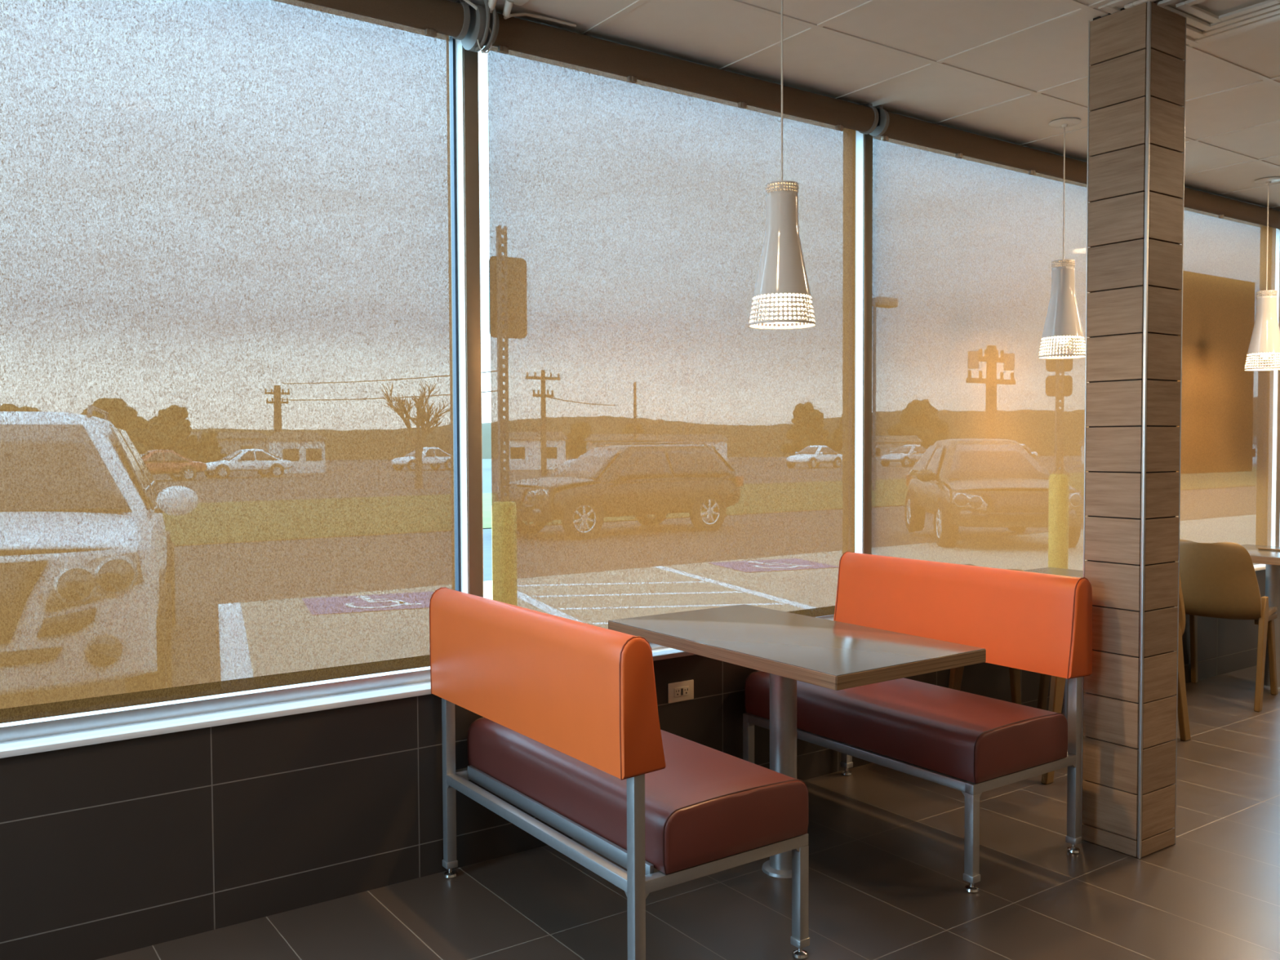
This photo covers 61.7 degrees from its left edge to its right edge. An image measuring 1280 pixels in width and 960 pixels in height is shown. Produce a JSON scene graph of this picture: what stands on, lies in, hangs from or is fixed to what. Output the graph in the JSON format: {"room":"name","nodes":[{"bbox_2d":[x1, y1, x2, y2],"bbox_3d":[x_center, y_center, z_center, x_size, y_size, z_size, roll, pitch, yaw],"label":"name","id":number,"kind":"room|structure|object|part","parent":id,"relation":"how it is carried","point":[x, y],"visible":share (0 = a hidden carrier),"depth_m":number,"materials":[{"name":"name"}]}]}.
{"room":"eatery","nodes":[
{"label":"eatery","id":0,"kind":"room"},
{"bbox_2d":[0,564,1265,959],"bbox_3d":[0.913,0.909,4.607,12.100,0.577,0.200,-2,2,-35],"label":"wall","id":1,"kind":"structure","parent":0,"point":[108,849],"depth_m":3.08,"materials":[{"name":"tile"}]},
{"bbox_2d":[0,35,461,742],"bbox_3d":[-1.361,-0.402,3.017,1.858,2.140,0.115,-2,2,-35],"label":"window","id":2,"kind":"structure","parent":1,"relation":"in","point":[32,728],"depth_m":3.21,"materials":[{"name":"metal"}]},
{"bbox_2d":[0,0,470,723],"bbox_3d":[-1.278,-0.437,2.914,1.764,2.108,0.112,-2,2,-35],"label":"roller blind","id":3,"kind":"object","parent":2,"relation":"attached to","point":[226,396],"visible":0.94,"depth_m":3.04,"materials":[{"name":"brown fabric"}]},
{"bbox_2d":[0,564,1265,758],"bbox_3d":[0.949,0.613,4.544,11.700,0.017,0.100,-2,2,-35],"label":"window sill","id":4,"kind":"structure","parent":1,"relation":"on","point":[77,739],"depth_m":3.01,"materials":[{"name":"aluminium"}]},
{"bbox_2d":[448,39,872,649],"bbox_3d":[0.181,-0.447,4.098,1.921,2.140,0.120,-2,2,-35],"label":"window","id":5,"kind":"structure","parent":1,"relation":"in","point":[653,646],"depth_m":3.53,"materials":[{"name":"metal"}]},
{"bbox_2d":[484,12,879,628],"bbox_3d":[0.233,-0.477,3.977,1.764,2.117,0.112,-2,2,-35],"label":"roller blind","id":6,"kind":"object","parent":5,"relation":"attached to","point":[655,451],"visible":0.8,"depth_m":3.91,"materials":[{"name":"brown fabric"}]},
{"bbox_2d":[667,680,693,703],"bbox_3d":[0.152,0.777,3.938,0.117,0.073,0.010,-2,2,-35],"label":"wall outlet","id":7,"kind":"object","parent":1,"relation":"attached to","point":[682,691],"visible":1,"depth_m":3.93,"materials":[{"name":"beige plastic"}]},
{"bbox_2d":[674,685,688,697],"bbox_3d":[0.153,0.777,3.937,0.068,0.034,0.005,-2,2,-35],"label":"receptacle","id":8,"kind":"object","parent":7,"relation":"attached to","point":[679,691],"depth_m":3.93,"materials":[{"name":"beige plastic"}]},
{"bbox_2d":[1271,228,1279,546],"bbox_3d":[3.979,-0.578,6.768,0.062,2.101,0.120,-2,2,-35],"label":"trim","id":9,"kind":"structure","parent":1,"relation":"attached to","point":[1275,521],"depth_m":6.72,"materials":[{"name":"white metal"}]},
{"bbox_2d":[96,665,1279,959],"bbox_3d":[2.872,1.335,1.840,12.100,0.100,7.000,-2,2,-35],"label":"floor","id":10,"kind":"structure","parent":0,"point":[886,845],"depth_m":3.20,"materials":[{"name":"tile"}]},
{"bbox_2d":[429,586,809,959],"bbox_3d":[-0.102,0.799,3.079,0.606,0.913,1.075,-2,2,-35],"label":"bench","id":11,"kind":"object","parent":10,"relation":"on","point":[569,734],"visible":1,"depth_m":2.77,"materials":[{"name":"orange leather"}]},
{"bbox_3d":[-0.600,0.883,3.363,0.038,0.670,0.038,-2,2,-35],"label":"leg","id":12,"kind":"part","parent":11,"relation":"part of","materials":[{"name":"grey metal"}]},
{"bbox_3d":[-0.296,0.513,2.930,0.125,0.325,1.070,-2,2,-35],"label":"backrest","id":13,"kind":"part","parent":11,"relation":"part of","materials":[{"name":"orange leather"}]},
{"bbox_3d":[-0.105,0.929,3.085,0.378,0.040,0.986,-2,2,-35],"label":"cushion rail","id":14,"kind":"part","parent":11,"relation":"part of","materials":[{"name":"grey metal"}]},
{"bbox_3d":[-0.088,0.947,3.097,0.559,0.044,1.057,-2,2,-35],"label":"frame","id":15,"kind":"part","parent":11,"relation":"part of","materials":[{"name":"grey metal"}]},
{"bbox_3d":[-0.009,0.909,2.524,0.038,0.670,0.038,-2,2,-35],"label":"leg","id":16,"kind":"part","parent":11,"relation":"part of","materials":[{"name":"grey metal"}]},
{"bbox_2d":[468,717,808,873],"bbox_3d":[-0.053,0.843,3.113,0.471,0.154,1.067,-2,2,-35],"label":"seat cushion","id":17,"kind":"object","parent":11,"relation":"on","point":[708,807],"depth_m":2.78,"materials":[{"name":"red leather"}]},
{"bbox_3d":[0.424,1.097,2.835,0.038,0.269,0.038,-2,2,-35],"label":"leg","id":18,"kind":"part","parent":11,"relation":"part of","materials":[{"name":"grey metal"}]},
{"bbox_2d":[608,604,986,878],"bbox_3d":[0.457,0.865,3.441,0.617,0.750,1.087,-2,2,-35],"label":"dining table","id":19,"kind":"object","parent":10,"relation":"on","point":[791,647],"visible":0.87,"depth_m":3.33,"materials":[{"name":"grey laminate"}]},
{"bbox_2d":[742,551,1092,893],"bbox_3d":[0.940,0.768,3.812,0.606,0.913,1.075,-2,2,-35],"label":"bench","id":20,"kind":"object","parent":10,"relation":"on","point":[973,744],"visible":0.82,"depth_m":3.59,"materials":[{"name":"orange leather"}]},
{"bbox_3d":[0.414,1.054,4.082,0.038,0.269,0.038,-2,2,-35],"label":"leg","id":21,"kind":"part","parent":20,"relation":"part of","materials":[{"name":"grey metal"}]},
{"bbox_3d":[0.845,0.841,4.378,0.038,0.670,0.038,-2,2,-35],"label":"leg","id":22,"kind":"part","parent":20,"relation":"part of","materials":[{"name":"grey metal"}]},
{"bbox_2d":[745,671,1067,782],"bbox_3d":[0.893,0.815,3.779,0.471,0.154,1.067,-2,2,-35],"label":"seat cushion","id":23,"kind":"object","parent":20,"relation":"on","point":[937,728],"depth_m":3.47,"materials":[{"name":"brown leather"}]},
{"bbox_3d":[0.924,0.917,3.809,0.559,0.044,1.057,-2,2,-35],"label":"frame","id":24,"kind":"part","parent":20,"relation":"part of","materials":[{"name":"grey metal"}]},
{"bbox_3d":[1.135,0.471,3.937,0.125,0.325,1.070,-2,2,-35],"label":"backrest","id":25,"kind":"part","parent":20,"relation":"part of","materials":[{"name":"orange leather"}]},
{"bbox_3d":[1.004,1.080,3.243,0.038,0.269,0.038,-2,2,-35],"label":"leg","id":26,"kind":"part","parent":20,"relation":"part of","materials":[{"name":"grey metal"}]},
{"bbox_3d":[1.435,0.867,3.540,0.038,0.670,0.038,-2,2,-35],"label":"leg","id":27,"kind":"part","parent":20,"relation":"part of","materials":[{"name":"grey metal"}]},
{"bbox_2d":[948,564,1066,784],"bbox_3d":[1.647,0.773,4.575,0.515,0.842,0.526,-2,2,-35],"label":"chair","id":28,"kind":"object","parent":10,"relation":"on","point":[1056,690],"visible":0.06,"depth_m":4.52,"materials":[{"name":"brown wood"}]},
{"bbox_3d":[1.377,0.910,4.691,0.158,0.565,0.030,-2,2,-32],"label":"leg","id":29,"kind":"part","parent":28,"relation":"part of","materials":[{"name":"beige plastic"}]},
{"bbox_3d":[1.705,0.965,4.860,0.105,0.440,0.032,-2,3,-43],"label":"leg","id":30,"kind":"part","parent":28,"relation":"part of","materials":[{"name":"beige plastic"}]},
{"bbox_3d":[1.660,0.922,4.288,0.158,0.565,0.030,-2,3,-38],"label":"leg","id":31,"kind":"part","parent":28,"relation":"part of","materials":[{"name":"beige plastic"}]},
{"bbox_2d":[1024,567,1083,721],"bbox_3d":[1.911,0.812,4.775,0.612,0.750,0.612,-2,2,-35],"label":"dining table","id":32,"kind":"object","parent":10,"relation":"on","point":[1053,571],"visible":0.02,"depth_m":4.94,"materials":[{"name":"grey laminate"}]},
{"bbox_2d":[1036,560,1191,741],"bbox_3d":[2.158,0.759,4.935,0.515,0.842,0.526,-2,2,-35],"label":"chair","id":33,"kind":"object","parent":10,"relation":"on","point":[1182,709],"visible":0.02,"depth_m":4.84,"materials":[{"name":"brown wood"}]},
{"bbox_3d":[1.879,0.960,4.982,0.105,0.440,0.032,-1,2,-27],"label":"leg","id":34,"kind":"part","parent":33,"relation":"part of","materials":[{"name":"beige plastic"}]},
{"bbox_3d":[2.429,0.900,4.829,0.158,0.565,0.030,-2,2,-32],"label":"leg","id":35,"kind":"part","parent":33,"relation":"part of","materials":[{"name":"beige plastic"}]},
{"bbox_2d":[1175,539,1277,711],"bbox_3d":[3.079,0.728,5.694,0.515,0.842,0.526,-2,3,-44],"label":"chair","id":36,"kind":"object","parent":10,"relation":"on","point":[1219,580],"visible":0.83,"depth_m":5.49,"materials":[{"name":"beige leather"}]},
{"bbox_3d":[3.092,0.919,5.984,0.032,0.440,0.105,1,3,38],"label":"leg","id":37,"kind":"part","parent":36,"relation":"part of","materials":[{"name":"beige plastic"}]},
{"bbox_3d":[3.138,0.876,5.412,0.030,0.565,0.158,2,3,43],"label":"leg","id":38,"kind":"part","parent":36,"relation":"part of","materials":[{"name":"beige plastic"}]},
{"bbox_3d":[3.263,0.722,5.587,0.295,0.030,0.026,-2,3,-44],"label":"rail","id":39,"kind":"part","parent":36,"relation":"part of","materials":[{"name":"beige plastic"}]},
{"bbox_3d":[3.363,0.927,5.705,0.105,0.440,0.032,-2,2,-36],"label":"leg","id":40,"kind":"part","parent":36,"relation":"part of","materials":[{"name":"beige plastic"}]},
{"bbox_2d":[1241,544,1279,690],"bbox_3d":[3.479,0.766,5.865,0.612,0.750,0.612,-2,2,-35],"label":"dining table","id":41,"kind":"object","parent":10,"relation":"on","point":[1271,559],"visible":0.39,"depth_m":5.83,"materials":[{"name":"grey laminate"}]},
{"bbox_2d":[1257,547,1279,551],"bbox_3d":[3.551,0.387,5.803,0.015,0.010,0.385,-2,2,-35],"label":"wooden stick","id":42,"kind":"object","parent":41,"relation":"on","point":[1260,548],"visible":1,"depth_m":5.91,"materials":[{"name":"beige wood"}]},
{"bbox_2d":[448,0,1279,211],"bbox_3d":[2.858,-1.523,1.740,12.100,0.096,7.000,-2,2,-35],"label":"ceiling","id":43,"kind":"structure","parent":0,"point":[713,33],"depth_m":3.92,"materials":[{"name":"tile"}]},
{"bbox_2d":[463,0,477,9],"bbox_3d":[-0.713,-1.477,3.220,0.559,0.055,0.021,-2,2,-33],"label":"cable","id":44,"kind":"object","parent":43,"relation":"attached to","point":[468,2],"visible":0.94,"depth_m":3.34,"materials":[{"name":"white plastic"}]},
{"bbox_2d":[461,0,496,53],"bbox_3d":[-0.511,-1.444,3.404,0.055,0.197,0.154,-2,2,-35],"label":"bracket","id":45,"kind":"object","parent":43,"relation":"hanging from","point":[475,39],"visible":0.95,"depth_m":3.36,"materials":[{"name":"grey plastic"}]},
{"bbox_2d":[488,0,528,17],"bbox_3d":[-0.420,-1.486,3.334,0.150,0.051,0.117,-2,2,-35],"label":"plate","id":46,"kind":"object","parent":43,"relation":"attached to","point":[491,3],"visible":1,"depth_m":3.36,"materials":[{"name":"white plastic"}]},
{"bbox_3d":[-0.412,-1.505,3.322,0.150,0.010,0.090,-2,2,-35],"label":"plate","id":47,"kind":"part","parent":46,"relation":"part of","materials":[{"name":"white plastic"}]},
{"bbox_2d":[503,12,576,26],"bbox_3d":[-0.326,-1.491,3.491,0.276,0.048,0.019,-2,3,-38],"label":"cable","id":48,"kind":"object","parent":43,"relation":"attached to","point":[524,14],"visible":1,"depth_m":3.49,"materials":[{"name":"white plastic"}]},
{"bbox_2d":[748,0,815,329],"bbox_3d":[0.427,-0.988,3.220,0.201,1.046,0.201,1,2,24],"label":"pendant lamp","id":49,"kind":"object","parent":43,"relation":"hanging from","point":[782,278],"visible":1,"depth_m":3.18,"materials":[{"name":"white ceramic"}]},
{"bbox_3d":[0.428,-0.677,3.231,0.201,0.423,0.201,-2,2,-35],"label":"lamp shade","id":50,"kind":"part","parent":49,"relation":"part of","materials":[{"name":"white ceramic"}]},
{"bbox_3d":[0.426,-1.178,3.213,0.005,0.626,0.005,-1,2,-13],"label":"cord","id":51,"kind":"part","parent":49,"relation":"part of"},
{"bbox_3d":[0.429,-0.566,3.235,0.064,0.080,0.064,-2,2,-35],"label":"bulb","id":52,"kind":"part","parent":49,"relation":"part of","materials":[{"name":"white glass"}]},
{"bbox_2d":[580,0,1279,208],"bbox_3d":[2.878,-1.479,1.802,11.802,0.013,6.675,-2,2,-35],"label":"trim","id":53,"kind":"structure","parent":43,"relation":"attached to","point":[1091,8],"depth_m":3.92,"materials":[{"name":"white metal"}]},
{"bbox_2d":[1038,118,1085,359],"bbox_3d":[1.869,-1.057,4.729,0.201,1.028,0.201,1,2,24],"label":"pendant lamp","id":54,"kind":"object","parent":43,"relation":"hanging from","point":[1063,323],"visible":1,"depth_m":4.69,"materials":[{"name":"white plastic"}]},
{"bbox_3d":[1.870,-0.754,4.739,0.201,0.423,0.201,-2,2,-35],"label":"lamp shade","id":55,"kind":"part","parent":54,"relation":"part of","materials":[{"name":"white ceramic"}]},
{"bbox_3d":[1.870,-0.643,4.743,0.064,0.080,0.064,-2,2,-35],"label":"bulb","id":56,"kind":"part","parent":54,"relation":"part of","materials":[{"name":"white glass"}]},
{"bbox_3d":[1.868,-1.243,4.722,0.005,0.615,0.005,1,2,32],"label":"cord","id":57,"kind":"part","parent":54,"relation":"part of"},
{"bbox_2d":[1098,0,1279,45],"bbox_3d":[1.876,-1.519,3.392,0.570,0.022,0.570,-2,2,-35],"label":"ceiling vent","id":58,"kind":"object","parent":43,"relation":"in","point":[1267,11],"visible":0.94,"depth_m":3.51,"materials":[{"name":"white plastic"}]},
{"bbox_2d":[1244,177,1279,370],"bbox_3d":[3.386,-1.106,5.789,0.201,1.018,0.201,-2,2,-35],"label":"pendant lamp","id":59,"kind":"object","parent":43,"relation":"hanging from","point":[1264,343],"visible":1,"depth_m":5.75,"materials":[{"name":"white plastic"}]},
{"bbox_3d":[3.387,-0.809,5.800,0.201,0.423,0.201,-2,2,-35],"label":"lamp shade","id":60,"kind":"part","parent":59,"relation":"part of","materials":[{"name":"white ceramic"}]},
{"bbox_3d":[3.388,-0.697,5.803,0.064,0.080,0.064,-2,2,-35],"label":"bulb","id":61,"kind":"part","parent":59,"relation":"part of","materials":[{"name":"white glass"}]},
{"bbox_3d":[3.385,-1.290,5.783,0.005,0.609,0.005,-1,2,-13],"label":"cord","id":62,"kind":"part","parent":59,"relation":"part of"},
{"bbox_2d":[1080,0,1186,858],"bbox_3d":[1.648,-0.153,3.588,0.222,2.763,0.213,-2,2,-35],"label":"pillar","id":63,"kind":"structure","parent":0,"point":[1137,54],"depth_m":3.51,"materials":[{"name":"brown tile"}]},
{"bbox_3d":[1.500,-0.149,3.611,0.005,2.756,0.005,-1,2,-13],"label":"corner trim","id":64,"kind":"part","parent":63,"relation":"part of","materials":[{"name":"metal"}]},
{"bbox_3d":[1.620,-0.144,3.445,0.011,2.756,0.011,-2,2,-35],"label":"corner trim","id":65,"kind":"part","parent":63,"relation":"part of","materials":[{"name":"metal"}]},
{"bbox_3d":[1.797,-0.149,3.566,0.005,2.756,0.005,-1,2,-13],"label":"corner trim","id":66,"kind":"part","parent":63,"relation":"part of","materials":[{"name":"metal"}]},
{"bbox_3d":[0.882,-1.655,4.544,12.100,0.295,0.136,-2,2,-35],"label":"trim","id":67,"kind":"structure","parent":0,"visible":0},
{"bbox_2d":[869,106,1090,570],"bbox_3d":[1.720,-0.522,5.023,1.782,2.114,0.112,-2,2,-35],"label":"roller blind","id":68,"kind":"object","parent":67,"relation":"attached to","point":[978,437],"visible":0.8,"depth_m":4.95,"materials":[{"name":"brown fabric"}]},
{"bbox_2d":[1175,186,1279,546],"bbox_3d":[3.247,-0.570,6.096,1.759,2.108,0.112,-2,2,-35],"label":"roller blind","id":69,"kind":"object","parent":67,"relation":"attached to","point":[1227,409],"visible":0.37,"depth_m":6.27,"materials":[{"name":"brown fabric"}]},
{"label":"outside","id":70,"kind":"structure","parent":0,"visible":0},
{"bbox_2d":[482,458,492,581],"bbox_3d":[21.155,-5.964,214.389,560.000,0.268,319.800,-2,2,-35],"label":"ground","id":71,"kind":"structure","parent":70,"point":[486,463],"depth_m":18.91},
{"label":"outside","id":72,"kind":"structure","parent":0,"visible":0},
{"bbox_2d":[483,542,1279,599],"bbox_3d":[8.062,1.024,14.055,27.668,0.140,7.010,-2,2,-35],"label":"concrete pad","id":73,"kind":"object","parent":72,"point":[487,588],"depth_m":10.79,"materials":[{"name":"grey concrete"}]},
{"bbox_2d":[491,505,493,599],"bbox_3d":[-0.799,0.695,6.338,0.146,1.139,0.146,-2,2,-35],"label":"bollard","id":74,"kind":"object","parent":73,"relation":"on","point":[491,505],"visible":0.02,"depth_m":6.30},
{"bbox_2d":[488,258,490,334],"bbox_3d":[-0.766,-0.678,6.312,0.235,1.608,0.044,-1,2,-27],"label":"parking sign","id":75,"kind":"object","parent":74,"relation":"on","point":[489,259],"visible":0.02,"depth_m":6.26,"materials":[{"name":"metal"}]},
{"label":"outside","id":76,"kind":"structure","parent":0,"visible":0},
{"bbox_2d":[482,493,492,528],"bbox_3d":[27.091,-0.232,49.674,220.000,0.060,12.600,-2,2,-35],"label":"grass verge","id":77,"kind":"structure","parent":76,"point":[486,497],"depth_m":25.62,"materials":[{"name":"green plant"}]},
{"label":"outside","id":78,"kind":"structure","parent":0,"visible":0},
{"bbox_2d":[481,422,491,458],"bbox_3d":[4.259,-5.422,99.512,209.710,8.569,133.818,-2,2,-35],"label":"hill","id":79,"kind":"structure","parent":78,"point":[486,427],"depth_m":119.89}
]}

